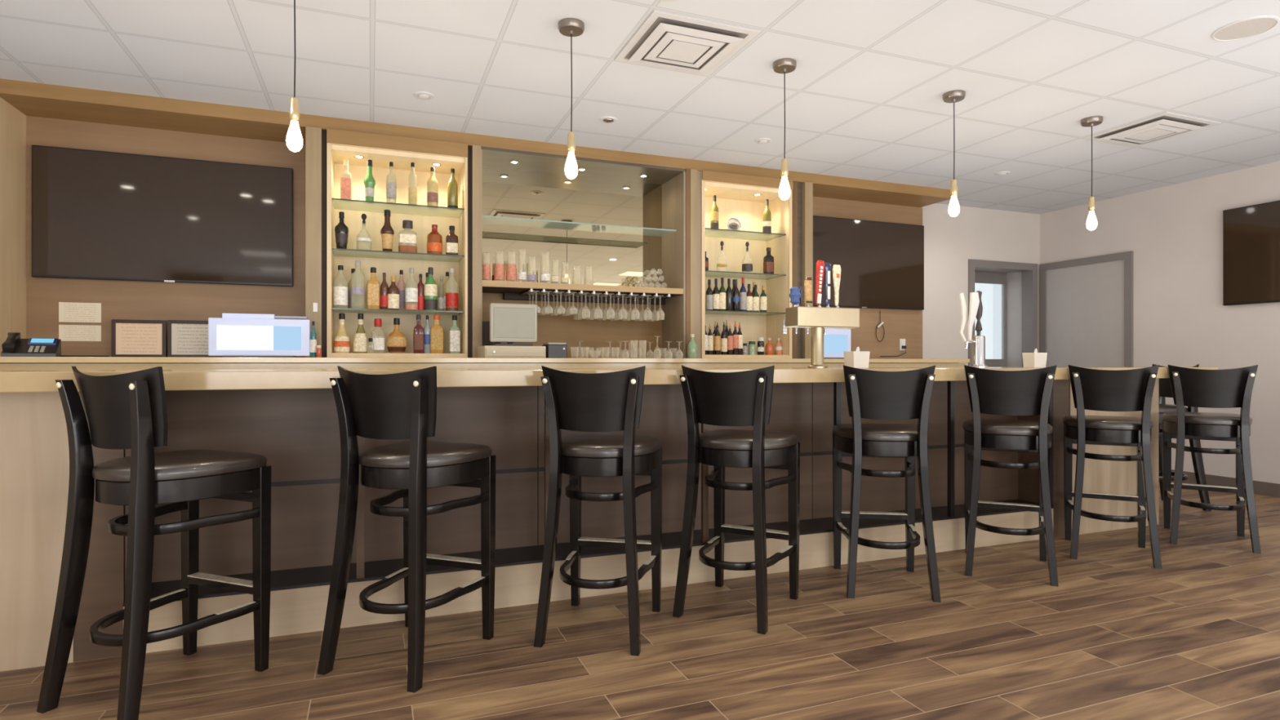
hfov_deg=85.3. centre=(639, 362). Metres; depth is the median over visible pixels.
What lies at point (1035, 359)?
napkin holder
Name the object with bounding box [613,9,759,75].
ceiling vent
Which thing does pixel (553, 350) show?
receipt printer
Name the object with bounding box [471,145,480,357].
pilaster
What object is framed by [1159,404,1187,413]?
seat cushion
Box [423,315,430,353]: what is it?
liquor bottle
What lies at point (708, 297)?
wine bottle
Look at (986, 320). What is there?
cladding
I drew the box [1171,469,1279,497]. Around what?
baseboard
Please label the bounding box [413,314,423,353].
liquor bottle
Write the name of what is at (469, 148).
pilaster
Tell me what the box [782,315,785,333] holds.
faucet
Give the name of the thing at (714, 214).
wine bottle
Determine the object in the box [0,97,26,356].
end panel
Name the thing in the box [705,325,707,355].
wine bottle
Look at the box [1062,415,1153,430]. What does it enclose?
seat cushion
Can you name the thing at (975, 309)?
tap tower
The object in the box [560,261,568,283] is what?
drinking glass
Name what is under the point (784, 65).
pendant lamp
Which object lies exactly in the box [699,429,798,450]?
seat cushion
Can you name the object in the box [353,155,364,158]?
puck light
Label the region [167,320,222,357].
frame
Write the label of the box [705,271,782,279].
glass shelf
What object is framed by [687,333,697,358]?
bottle
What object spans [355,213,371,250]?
liquor bottle
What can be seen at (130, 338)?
frame
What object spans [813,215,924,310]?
television
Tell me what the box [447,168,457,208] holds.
liquor bottle
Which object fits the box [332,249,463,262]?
glass shelf
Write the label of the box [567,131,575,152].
socket
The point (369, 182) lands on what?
liquor bottle
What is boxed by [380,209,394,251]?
liquor bottle
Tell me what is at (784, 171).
socket
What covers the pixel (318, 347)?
jar
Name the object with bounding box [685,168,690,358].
pilaster
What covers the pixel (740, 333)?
wine bottle
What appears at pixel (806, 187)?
pilaster
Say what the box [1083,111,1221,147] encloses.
ceiling vent
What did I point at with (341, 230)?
liquor bottle
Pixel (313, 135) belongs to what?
pilaster
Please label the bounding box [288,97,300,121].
socket
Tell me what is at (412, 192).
liquor bottle
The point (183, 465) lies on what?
seat cushion
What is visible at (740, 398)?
bar stool
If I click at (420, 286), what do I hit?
liquor bottle
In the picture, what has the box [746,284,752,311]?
wine bottle
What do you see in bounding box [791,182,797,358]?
pilaster
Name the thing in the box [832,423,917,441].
seat cushion
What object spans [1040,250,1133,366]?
door
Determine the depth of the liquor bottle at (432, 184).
4.98 m
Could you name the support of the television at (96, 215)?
attached to the wall panel at (119, 300)
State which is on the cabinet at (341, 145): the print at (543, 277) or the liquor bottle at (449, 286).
the liquor bottle at (449, 286)
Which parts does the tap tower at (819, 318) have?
tap handle, tap handle, tap handle, tap handle, tap handle, tap handle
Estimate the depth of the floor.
2.58 m
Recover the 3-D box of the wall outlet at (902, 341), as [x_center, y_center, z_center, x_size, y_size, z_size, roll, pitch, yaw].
[2.495,-0.147,6.843,0.336,0.180,0.044,0,0,-21]
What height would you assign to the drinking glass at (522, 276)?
0.257 m
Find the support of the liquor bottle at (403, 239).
on the cabinet at (341, 145)
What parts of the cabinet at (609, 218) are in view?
panel, glass rack rail, glass rack rail, glass rack rail, glass rack rail, panel, glass rack rail, panel, glass rack rail, glass rack rail, glass rack rail, glass rack rail, glass rack rail, glass rack rail, glass rack rail, panel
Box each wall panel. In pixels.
[26,115,305,357]
[781,196,922,363]
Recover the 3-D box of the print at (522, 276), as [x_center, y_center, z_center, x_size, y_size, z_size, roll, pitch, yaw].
[-0.886,-0.651,5.234,0.069,0.056,0.069,0,0,-21]
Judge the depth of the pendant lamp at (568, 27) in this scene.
3.36 m
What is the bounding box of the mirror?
[482,166,662,287]
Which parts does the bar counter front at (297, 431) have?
pilaster panel, post, panel, panel, post, post, panel, panel, post, post, panel, panel, post, pilaster panel, post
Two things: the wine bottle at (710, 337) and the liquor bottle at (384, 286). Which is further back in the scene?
the wine bottle at (710, 337)
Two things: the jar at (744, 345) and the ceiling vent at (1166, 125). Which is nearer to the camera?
the ceiling vent at (1166, 125)
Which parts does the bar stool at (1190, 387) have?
leg, leg, footrest plate, seat frame, backrest, leg, leg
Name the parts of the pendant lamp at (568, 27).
cord, bulb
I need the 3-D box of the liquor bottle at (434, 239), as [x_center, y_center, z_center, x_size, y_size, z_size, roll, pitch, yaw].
[-1.482,-0.885,5.013,0.107,0.221,0.107,0,0,-21]
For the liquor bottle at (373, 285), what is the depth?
4.84 m
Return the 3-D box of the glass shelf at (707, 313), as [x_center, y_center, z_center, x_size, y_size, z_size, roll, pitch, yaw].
[0.828,-0.428,6.003,0.805,0.009,0.314,0,0,-21]
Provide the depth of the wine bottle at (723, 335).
5.84 m
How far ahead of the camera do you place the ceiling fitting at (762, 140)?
5.13 m
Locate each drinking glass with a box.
[482,252,491,280]
[493,250,504,280]
[506,250,516,280]
[517,251,527,281]
[527,256,536,281]
[539,251,550,282]
[551,258,559,282]
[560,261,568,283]
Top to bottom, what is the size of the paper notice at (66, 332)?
0.104 m
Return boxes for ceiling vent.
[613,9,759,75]
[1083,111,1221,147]
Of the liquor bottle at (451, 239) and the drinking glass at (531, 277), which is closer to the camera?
the liquor bottle at (451, 239)
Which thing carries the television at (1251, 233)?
attached to the wall at (1174, 233)
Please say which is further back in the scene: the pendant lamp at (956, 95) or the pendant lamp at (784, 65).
the pendant lamp at (956, 95)
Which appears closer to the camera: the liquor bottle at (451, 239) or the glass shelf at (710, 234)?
the liquor bottle at (451, 239)
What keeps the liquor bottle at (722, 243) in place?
on the cabinet at (734, 193)
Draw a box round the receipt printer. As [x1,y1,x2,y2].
[542,342,567,358]
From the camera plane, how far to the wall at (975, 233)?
7.24 m
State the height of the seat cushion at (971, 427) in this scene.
0.060 m
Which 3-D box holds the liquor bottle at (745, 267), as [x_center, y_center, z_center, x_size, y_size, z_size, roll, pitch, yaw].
[0.918,-0.896,5.944,0.092,0.273,0.092,0,0,-21]
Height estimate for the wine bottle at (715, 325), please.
0.290 m
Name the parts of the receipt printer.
lid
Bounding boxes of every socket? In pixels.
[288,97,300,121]
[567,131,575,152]
[780,157,788,176]
[950,178,957,195]
[1088,195,1095,211]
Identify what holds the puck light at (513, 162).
attached to the cabinet at (609, 218)
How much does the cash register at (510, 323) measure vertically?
0.372 m
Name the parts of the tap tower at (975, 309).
tap handle, tap handle, tap handle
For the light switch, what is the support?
attached to the pilaster at (313, 135)
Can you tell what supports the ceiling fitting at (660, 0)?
attached to the ceiling
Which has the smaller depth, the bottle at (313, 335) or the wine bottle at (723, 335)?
the bottle at (313, 335)
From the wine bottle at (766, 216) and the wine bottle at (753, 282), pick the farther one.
the wine bottle at (753, 282)
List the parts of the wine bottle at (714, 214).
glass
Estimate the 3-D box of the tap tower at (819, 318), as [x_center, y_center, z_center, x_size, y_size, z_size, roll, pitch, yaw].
[1.041,-0.281,4.046,0.434,0.620,0.191,0,0,-21]
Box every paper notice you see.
[58,302,101,322]
[58,324,101,341]
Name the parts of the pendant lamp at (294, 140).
bulb, cord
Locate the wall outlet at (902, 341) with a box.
[880,338,906,356]
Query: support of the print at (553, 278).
attached to the drinking glass at (553, 278)
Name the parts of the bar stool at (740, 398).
leg, leg, backrest, seat frame, footrest plate, leg, leg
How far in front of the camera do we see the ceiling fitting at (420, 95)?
4.25 m
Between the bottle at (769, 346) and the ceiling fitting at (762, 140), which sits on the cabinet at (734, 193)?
the bottle at (769, 346)
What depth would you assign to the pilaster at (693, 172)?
5.62 m
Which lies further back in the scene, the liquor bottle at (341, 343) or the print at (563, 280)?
the print at (563, 280)
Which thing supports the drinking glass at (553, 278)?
on the cabinet at (609, 218)
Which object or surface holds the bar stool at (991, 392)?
on the floor
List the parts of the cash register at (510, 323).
cash drawer, screen panel, drawer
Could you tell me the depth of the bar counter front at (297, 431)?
3.20 m
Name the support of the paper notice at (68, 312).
attached to the wall panel at (119, 300)
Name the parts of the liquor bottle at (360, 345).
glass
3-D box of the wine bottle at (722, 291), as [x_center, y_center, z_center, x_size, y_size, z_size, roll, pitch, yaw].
[0.694,-0.575,5.857,0.060,0.284,0.060,0,0,-21]
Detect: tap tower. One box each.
[782,260,859,368]
[959,290,988,367]
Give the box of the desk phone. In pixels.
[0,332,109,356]
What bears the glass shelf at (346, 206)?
attached to the cabinet at (341, 145)
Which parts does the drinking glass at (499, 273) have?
glass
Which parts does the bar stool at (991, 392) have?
leg, leg, seat frame, footrest plate, backrest, leg, leg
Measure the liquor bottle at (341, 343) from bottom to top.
0.275 m
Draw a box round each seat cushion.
[92,449,266,482]
[358,441,492,469]
[561,434,662,458]
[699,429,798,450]
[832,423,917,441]
[962,419,1053,435]
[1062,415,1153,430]
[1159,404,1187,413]
[1161,412,1252,425]
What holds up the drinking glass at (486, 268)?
on the cabinet at (609, 218)
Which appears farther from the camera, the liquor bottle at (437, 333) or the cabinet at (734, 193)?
the cabinet at (734, 193)
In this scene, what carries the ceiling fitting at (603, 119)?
attached to the ceiling
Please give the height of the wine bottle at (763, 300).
0.235 m
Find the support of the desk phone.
on the countertop at (6, 362)
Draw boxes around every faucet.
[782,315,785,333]
[964,339,975,348]
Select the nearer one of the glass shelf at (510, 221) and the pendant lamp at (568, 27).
the pendant lamp at (568, 27)
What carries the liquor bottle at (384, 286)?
on the cabinet at (341, 145)
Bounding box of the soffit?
[0,78,951,207]
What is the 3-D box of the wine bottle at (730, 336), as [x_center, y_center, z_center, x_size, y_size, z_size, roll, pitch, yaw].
[0.762,-0.199,5.884,0.055,0.268,0.055,0,0,-21]
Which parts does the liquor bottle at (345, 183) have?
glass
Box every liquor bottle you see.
[333,265,347,308]
[333,313,350,353]
[334,211,348,248]
[340,159,351,199]
[347,268,359,308]
[351,260,364,308]
[352,313,368,353]
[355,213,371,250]
[363,159,375,201]
[366,266,379,309]
[370,318,385,353]
[379,272,388,309]
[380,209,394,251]
[386,161,396,203]
[386,317,407,353]
[387,275,399,309]
[396,270,405,309]
[398,220,417,253]
[404,267,417,310]
[408,162,417,204]
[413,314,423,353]
[417,274,424,310]
[423,266,437,310]
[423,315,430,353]
[426,167,438,206]
[426,224,442,253]
[430,314,444,353]
[437,275,444,311]
[442,271,451,311]
[445,225,458,254]
[445,267,458,311]
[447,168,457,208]
[448,315,460,353]
[705,251,708,270]
[716,240,727,266]
[742,241,752,271]
[763,247,773,274]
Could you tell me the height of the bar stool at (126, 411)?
1.088 m
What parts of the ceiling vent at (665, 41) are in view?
plate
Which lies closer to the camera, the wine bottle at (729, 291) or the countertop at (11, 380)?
the countertop at (11, 380)
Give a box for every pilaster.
[305,126,321,357]
[321,129,326,357]
[467,146,471,357]
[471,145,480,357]
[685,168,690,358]
[690,168,697,344]
[697,170,701,358]
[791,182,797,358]
[797,182,801,358]
[801,182,813,358]
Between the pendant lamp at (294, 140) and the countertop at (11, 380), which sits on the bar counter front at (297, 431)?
the countertop at (11, 380)
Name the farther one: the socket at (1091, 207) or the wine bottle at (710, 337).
the wine bottle at (710, 337)
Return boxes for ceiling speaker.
[1211,15,1279,41]
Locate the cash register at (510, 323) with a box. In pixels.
[476,302,546,358]
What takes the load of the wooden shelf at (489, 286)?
attached to the cabinet at (609, 218)
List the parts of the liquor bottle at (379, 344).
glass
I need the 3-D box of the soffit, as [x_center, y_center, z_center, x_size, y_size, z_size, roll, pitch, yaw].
[-0.725,-1.603,5.409,7.760,0.083,0.430,0,0,-21]
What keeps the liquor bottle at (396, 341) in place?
on the cabinet at (341, 145)
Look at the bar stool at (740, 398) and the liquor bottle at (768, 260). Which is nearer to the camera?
the bar stool at (740, 398)
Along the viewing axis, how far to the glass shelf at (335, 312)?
4.99 m
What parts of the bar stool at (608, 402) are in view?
leg, leg, backrest, seat frame, footrest plate, leg, leg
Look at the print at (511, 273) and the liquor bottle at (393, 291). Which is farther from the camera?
the print at (511, 273)
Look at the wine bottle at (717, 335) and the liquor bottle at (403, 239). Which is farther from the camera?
the wine bottle at (717, 335)
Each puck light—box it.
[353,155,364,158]
[431,163,441,166]
[510,160,519,164]
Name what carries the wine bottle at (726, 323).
on the cabinet at (734, 193)
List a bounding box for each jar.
[316,345,321,357]
[742,343,747,355]
[748,341,755,355]
[757,337,764,355]
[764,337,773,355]
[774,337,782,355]
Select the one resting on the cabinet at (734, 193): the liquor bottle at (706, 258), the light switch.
the liquor bottle at (706, 258)
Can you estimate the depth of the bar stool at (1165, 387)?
5.18 m
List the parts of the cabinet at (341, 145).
panel, panel, panel, panel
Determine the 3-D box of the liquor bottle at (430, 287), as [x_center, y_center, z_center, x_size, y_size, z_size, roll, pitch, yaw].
[-1.508,-0.529,5.003,0.093,0.316,0.093,0,0,-21]
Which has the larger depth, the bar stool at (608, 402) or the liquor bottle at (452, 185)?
the liquor bottle at (452, 185)
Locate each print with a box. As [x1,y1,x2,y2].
[482,264,491,279]
[493,263,504,280]
[506,263,516,280]
[517,271,527,280]
[527,274,536,281]
[539,273,550,281]
[551,275,559,282]
[560,277,568,283]
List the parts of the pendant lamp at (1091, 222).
cord, bulb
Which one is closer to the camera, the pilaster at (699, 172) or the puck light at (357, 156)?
the puck light at (357, 156)
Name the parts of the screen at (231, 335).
camera arm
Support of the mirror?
on the cabinet at (609, 218)
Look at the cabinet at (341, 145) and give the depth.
5.05 m
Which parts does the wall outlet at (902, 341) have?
cord, plate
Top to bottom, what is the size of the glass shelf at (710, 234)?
0.009 m
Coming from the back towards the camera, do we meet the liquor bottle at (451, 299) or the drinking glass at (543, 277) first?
the drinking glass at (543, 277)
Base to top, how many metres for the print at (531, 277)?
0.045 m
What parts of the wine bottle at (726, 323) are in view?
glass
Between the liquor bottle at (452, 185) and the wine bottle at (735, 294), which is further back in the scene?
the wine bottle at (735, 294)
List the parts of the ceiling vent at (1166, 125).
plate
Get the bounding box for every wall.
[54,203,1039,365]
[1040,160,1279,484]
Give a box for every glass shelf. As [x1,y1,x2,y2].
[331,199,463,217]
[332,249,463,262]
[332,309,462,315]
[482,217,675,236]
[705,229,785,240]
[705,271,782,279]
[705,311,783,315]
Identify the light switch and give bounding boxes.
[312,302,317,311]
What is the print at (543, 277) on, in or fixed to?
attached to the drinking glass at (543, 277)
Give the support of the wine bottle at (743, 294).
on the cabinet at (734, 193)
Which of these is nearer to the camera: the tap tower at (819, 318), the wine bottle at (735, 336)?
the tap tower at (819, 318)
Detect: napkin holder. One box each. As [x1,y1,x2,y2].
[843,346,870,368]
[1022,348,1047,367]
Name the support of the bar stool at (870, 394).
on the floor
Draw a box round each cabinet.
[326,128,467,357]
[480,146,685,358]
[701,170,793,358]
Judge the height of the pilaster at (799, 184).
1.531 m
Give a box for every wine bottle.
[705,279,712,310]
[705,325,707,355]
[707,324,713,355]
[710,195,719,228]
[712,278,719,310]
[712,321,716,355]
[714,322,720,355]
[719,277,725,311]
[720,321,727,355]
[724,320,728,334]
[725,278,732,311]
[727,323,733,355]
[732,279,734,292]
[732,279,739,311]
[732,321,738,355]
[737,322,742,355]
[739,277,746,311]
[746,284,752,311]
[751,281,755,294]
[752,284,759,311]
[760,284,767,311]
[762,199,771,232]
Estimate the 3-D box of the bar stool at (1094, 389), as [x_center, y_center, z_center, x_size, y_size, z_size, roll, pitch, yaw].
[2.720,0.556,4.030,0.438,1.088,0.523,0,0,28]
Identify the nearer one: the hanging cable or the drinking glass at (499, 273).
the drinking glass at (499, 273)
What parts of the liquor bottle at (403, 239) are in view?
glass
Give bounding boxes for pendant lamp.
[285,0,302,151]
[558,17,584,179]
[773,57,796,199]
[942,89,965,217]
[1080,115,1102,230]
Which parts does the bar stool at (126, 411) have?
leg, backrest, leg, seat frame, leg, footrest plate, leg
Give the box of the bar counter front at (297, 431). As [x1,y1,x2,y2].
[0,377,1159,671]
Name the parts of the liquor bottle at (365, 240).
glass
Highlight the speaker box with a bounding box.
[482,320,500,346]
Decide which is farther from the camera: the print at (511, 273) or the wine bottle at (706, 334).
the wine bottle at (706, 334)
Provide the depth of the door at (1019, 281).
7.77 m
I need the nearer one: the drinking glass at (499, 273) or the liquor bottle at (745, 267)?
the drinking glass at (499, 273)
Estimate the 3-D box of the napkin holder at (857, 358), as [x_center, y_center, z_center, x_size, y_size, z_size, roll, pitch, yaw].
[1.248,-0.032,4.002,0.114,0.122,0.089,0,0,-21]
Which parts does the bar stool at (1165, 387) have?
seat frame, leg, backrest, leg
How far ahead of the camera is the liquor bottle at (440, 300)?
5.13 m
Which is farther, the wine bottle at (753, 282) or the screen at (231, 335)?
the wine bottle at (753, 282)
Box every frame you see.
[111,319,166,356]
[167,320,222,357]
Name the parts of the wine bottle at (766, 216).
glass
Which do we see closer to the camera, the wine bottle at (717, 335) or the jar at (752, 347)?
the wine bottle at (717, 335)
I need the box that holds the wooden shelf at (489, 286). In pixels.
[482,280,683,293]
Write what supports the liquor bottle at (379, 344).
on the cabinet at (341, 145)
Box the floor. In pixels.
[0,481,1279,719]
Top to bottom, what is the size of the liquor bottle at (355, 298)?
0.296 m
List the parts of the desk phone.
cord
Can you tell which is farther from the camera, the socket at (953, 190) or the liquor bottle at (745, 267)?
the liquor bottle at (745, 267)
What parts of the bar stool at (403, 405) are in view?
leg, backrest, leg, leg, seat frame, footrest plate, leg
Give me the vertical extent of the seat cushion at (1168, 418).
0.060 m
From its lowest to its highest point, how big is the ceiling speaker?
0.008 m
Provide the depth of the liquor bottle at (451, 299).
5.03 m
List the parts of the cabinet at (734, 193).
panel, panel, panel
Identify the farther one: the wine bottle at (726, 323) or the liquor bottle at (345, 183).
the wine bottle at (726, 323)
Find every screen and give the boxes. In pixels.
[208,313,310,357]
[823,328,850,358]
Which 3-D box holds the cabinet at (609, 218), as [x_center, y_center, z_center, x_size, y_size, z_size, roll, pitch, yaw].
[-0.473,-0.796,5.523,1.628,1.530,0.460,0,0,-21]
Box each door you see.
[968,258,1037,367]
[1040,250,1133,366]
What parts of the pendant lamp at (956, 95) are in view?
cord, bulb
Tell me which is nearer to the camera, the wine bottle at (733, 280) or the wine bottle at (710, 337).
the wine bottle at (710, 337)
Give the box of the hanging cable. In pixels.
[875,311,884,342]
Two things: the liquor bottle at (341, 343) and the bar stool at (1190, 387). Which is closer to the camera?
the bar stool at (1190, 387)
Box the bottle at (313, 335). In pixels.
[310,321,316,357]
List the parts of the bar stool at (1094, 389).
leg, leg, footrest plate, seat frame, backrest, leg, leg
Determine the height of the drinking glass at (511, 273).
0.237 m
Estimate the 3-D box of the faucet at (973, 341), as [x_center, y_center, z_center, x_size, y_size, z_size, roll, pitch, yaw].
[2.098,-0.117,4.410,0.095,0.055,0.020,0,0,-28]
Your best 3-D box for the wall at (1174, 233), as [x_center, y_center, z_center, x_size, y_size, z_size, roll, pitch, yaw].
[6.231,-0.273,3.210,0.100,2.745,9.880,0,0,-21]
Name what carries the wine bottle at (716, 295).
on the cabinet at (734, 193)
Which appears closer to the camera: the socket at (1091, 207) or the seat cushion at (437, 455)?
the seat cushion at (437, 455)
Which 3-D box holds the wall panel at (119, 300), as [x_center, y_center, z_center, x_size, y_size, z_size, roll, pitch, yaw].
[-3.136,-0.796,4.726,1.630,1.531,0.080,0,0,-21]
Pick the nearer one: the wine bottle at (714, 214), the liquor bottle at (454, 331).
the liquor bottle at (454, 331)
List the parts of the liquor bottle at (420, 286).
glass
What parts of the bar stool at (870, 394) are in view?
leg, leg, footrest plate, seat frame, backrest, leg, leg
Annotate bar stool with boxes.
[36,366,271,719]
[317,365,495,693]
[533,365,662,656]
[672,365,799,634]
[832,364,941,602]
[962,364,1058,586]
[1062,364,1161,568]
[1151,364,1211,511]
[1161,364,1261,554]
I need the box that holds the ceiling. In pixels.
[0,0,1279,214]
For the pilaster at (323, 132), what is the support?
attached to the wall at (975, 233)
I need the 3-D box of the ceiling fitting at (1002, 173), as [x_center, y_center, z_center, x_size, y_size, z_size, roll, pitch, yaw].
[3.151,-1.636,6.036,0.123,0.018,0.123,0,0,-21]
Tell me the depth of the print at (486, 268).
5.11 m
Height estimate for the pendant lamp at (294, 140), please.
0.752 m
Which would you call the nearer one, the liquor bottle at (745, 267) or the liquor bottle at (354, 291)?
the liquor bottle at (354, 291)
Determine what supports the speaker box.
on the countertop at (6, 362)
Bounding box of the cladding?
[974,283,992,359]
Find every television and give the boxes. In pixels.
[31,144,293,286]
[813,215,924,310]
[1222,200,1279,306]
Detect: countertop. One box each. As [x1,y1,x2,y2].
[0,356,969,369]
[0,366,1217,392]
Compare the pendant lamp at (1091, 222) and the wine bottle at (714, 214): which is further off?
the wine bottle at (714, 214)
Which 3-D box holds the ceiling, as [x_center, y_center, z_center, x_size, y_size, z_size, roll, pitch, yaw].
[1.420,-1.670,1.345,10.420,0.050,9.880,0,0,-21]
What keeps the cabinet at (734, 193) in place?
on the countertop at (6, 362)
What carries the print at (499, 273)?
attached to the drinking glass at (499, 273)
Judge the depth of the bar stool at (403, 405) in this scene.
2.48 m
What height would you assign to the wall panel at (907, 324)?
2.662 m
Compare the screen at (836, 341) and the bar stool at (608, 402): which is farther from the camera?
the screen at (836, 341)
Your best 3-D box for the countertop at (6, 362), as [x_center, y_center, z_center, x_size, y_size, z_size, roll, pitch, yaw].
[-0.690,0.534,5.138,7.130,1.131,1.040,0,0,-21]
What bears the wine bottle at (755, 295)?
on the cabinet at (734, 193)
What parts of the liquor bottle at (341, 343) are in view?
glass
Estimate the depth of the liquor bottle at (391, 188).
4.88 m
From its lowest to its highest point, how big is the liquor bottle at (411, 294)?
0.304 m
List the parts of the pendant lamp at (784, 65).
cord, bulb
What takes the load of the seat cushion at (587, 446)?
on the bar stool at (608, 402)
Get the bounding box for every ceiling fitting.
[413,91,434,99]
[599,116,617,123]
[660,0,677,1]
[754,137,771,143]
[994,171,1010,175]
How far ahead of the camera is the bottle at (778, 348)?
6.03 m
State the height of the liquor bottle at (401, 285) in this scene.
0.302 m
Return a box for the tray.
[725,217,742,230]
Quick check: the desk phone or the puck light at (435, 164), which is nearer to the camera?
the desk phone
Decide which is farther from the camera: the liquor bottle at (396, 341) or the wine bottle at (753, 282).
the wine bottle at (753, 282)
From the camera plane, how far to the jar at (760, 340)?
5.97 m

